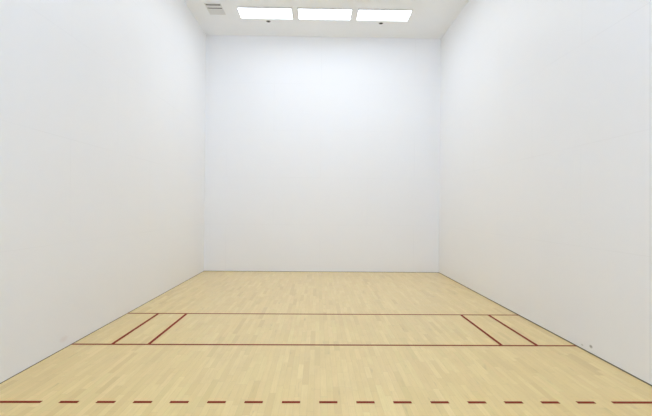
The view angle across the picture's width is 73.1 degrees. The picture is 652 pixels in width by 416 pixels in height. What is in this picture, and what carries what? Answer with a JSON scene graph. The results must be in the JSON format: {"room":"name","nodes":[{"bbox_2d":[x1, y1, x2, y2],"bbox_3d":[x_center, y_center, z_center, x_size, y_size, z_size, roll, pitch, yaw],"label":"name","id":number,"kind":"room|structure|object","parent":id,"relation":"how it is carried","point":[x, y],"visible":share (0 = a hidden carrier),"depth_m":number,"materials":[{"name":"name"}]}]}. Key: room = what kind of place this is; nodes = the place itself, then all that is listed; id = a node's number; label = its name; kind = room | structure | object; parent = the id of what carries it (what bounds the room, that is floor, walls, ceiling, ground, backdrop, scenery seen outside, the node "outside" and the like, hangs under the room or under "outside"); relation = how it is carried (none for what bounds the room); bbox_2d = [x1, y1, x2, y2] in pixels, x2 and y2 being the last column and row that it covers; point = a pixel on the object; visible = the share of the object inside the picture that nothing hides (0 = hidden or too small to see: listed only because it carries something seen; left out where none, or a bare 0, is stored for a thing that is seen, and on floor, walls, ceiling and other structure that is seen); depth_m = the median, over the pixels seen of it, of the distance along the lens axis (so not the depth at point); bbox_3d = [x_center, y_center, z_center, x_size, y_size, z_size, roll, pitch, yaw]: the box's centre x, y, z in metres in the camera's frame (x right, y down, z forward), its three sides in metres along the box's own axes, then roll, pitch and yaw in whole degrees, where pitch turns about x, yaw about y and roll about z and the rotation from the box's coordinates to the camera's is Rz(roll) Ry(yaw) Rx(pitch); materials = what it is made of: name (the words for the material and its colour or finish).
{"room":"sports hall","nodes":[
{"label":"sports hall","id":0,"kind":"room"},
{"bbox_2d":[0,0,205,382],"bbox_3d":[-3.088,-1.422,5.254,0.152,6.401,12.192,1,0,-1],"label":"wall","id":1,"kind":"structure","parent":0,"point":[102,102],"depth_m":5.67,"materials":[{"name":"white paint"}]},
{"bbox_2d":[0,272,201,383],"bbox_3d":[-3.037,1.625,5.252,0.006,0.005,12.186,1,0,-1],"label":"baseboard","id":2,"kind":"structure","parent":1,"relation":"attached to","point":[201,272],"depth_m":5.39,"materials":[{"name":"grey"}]},
{"bbox_2d":[204,35,440,271],"bbox_3d":[-0.079,-1.391,11.483,6.401,6.401,0.152,1,0,-1],"label":"wall","id":3,"kind":"structure","parent":0,"point":[322,154],"depth_m":11.41,"materials":[{"name":"white paint"}]},
{"bbox_2d":[269,271,438,272],"bbox_3d":[-0.105,1.653,11.403,6.096,0.007,0.006,1,0,-1],"label":"baseboard","id":4,"kind":"structure","parent":3,"relation":"attached to","point":[269,271],"depth_m":11.39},
{"bbox_2d":[0,271,651,415],"bbox_3d":[0.007,1.730,5.311,6.096,0.154,12.192,1,0,-1],"label":"floor","id":5,"kind":"structure","parent":0,"point":[215,343],"depth_m":4.80,"materials":[{"name":"brown wood"}]},
{"bbox_2d":[184,0,468,38],"bbox_3d":[0.064,-4.517,5.313,6.096,0.152,12.192,1,0,-1],"label":"ceiling","id":6,"kind":"structure","parent":0,"point":[429,19],"depth_m":10.46,"materials":[{"name":"paint"}]},
{"bbox_2d":[204,3,225,14],"bbox_3d":[-2.483,-4.457,9.848,0.360,0.010,0.550,1,0,-1],"label":"ceiling vent","id":7,"kind":"object","parent":6,"relation":"in","point":[213,8],"visible":1,"depth_m":9.82,"materials":[{"name":"white metal"}]},
{"bbox_2d":[236,6,292,19],"bbox_3d":[-1.374,-4.437,10.012,1.223,0.030,0.570,1,0,-1],"label":"recessed light","id":8,"kind":"object","parent":6,"relation":"in","point":[285,13],"visible":1,"depth_m":10.00,"materials":[{"name":"white plastic"}]},
{"bbox_2d":[238,8,291,17],"bbox_3d":[-1.374,-4.448,10.012,1.195,0.005,0.542,1,0,-1],"label":"diffuser","id":9,"kind":"object","parent":8,"relation":"attached to","point":[243,12],"depth_m":10.00,"materials":[{"name":"white plastic"}]},
{"bbox_2d":[297,8,352,20],"bbox_3d":[-0.027,-4.425,10.037,1.223,0.030,0.570,1,0,-1],"label":"recessed light","id":10,"kind":"object","parent":6,"relation":"in","point":[344,14],"visible":1,"depth_m":10.03,"materials":[{"name":"white plastic"}]},
{"bbox_2d":[356,9,412,21],"bbox_3d":[1.320,-4.412,10.061,1.223,0.030,0.570,1,0,-1],"label":"recessed light","id":11,"kind":"object","parent":6,"relation":"in","point":[402,15],"visible":1,"depth_m":10.05,"materials":[{"name":"white plastic"}]},
{"bbox_2d":[439,0,651,384],"bbox_3d":[3.159,-1.364,5.370,0.152,6.401,12.192,1,0,-1],"label":"wall","id":12,"kind":"structure","parent":0,"point":[545,197],"depth_m":5.87,"materials":[{"name":"white paint"}]},
{"bbox_2d":[440,273,651,385],"bbox_3d":[3.052,1.678,5.364,0.006,0.010,12.186,1,0,-1],"label":"baseboard","id":13,"kind":"structure","parent":12,"relation":"attached to","point":[440,273],"depth_m":5.51,"materials":[{"name":"grey"}]}
]}

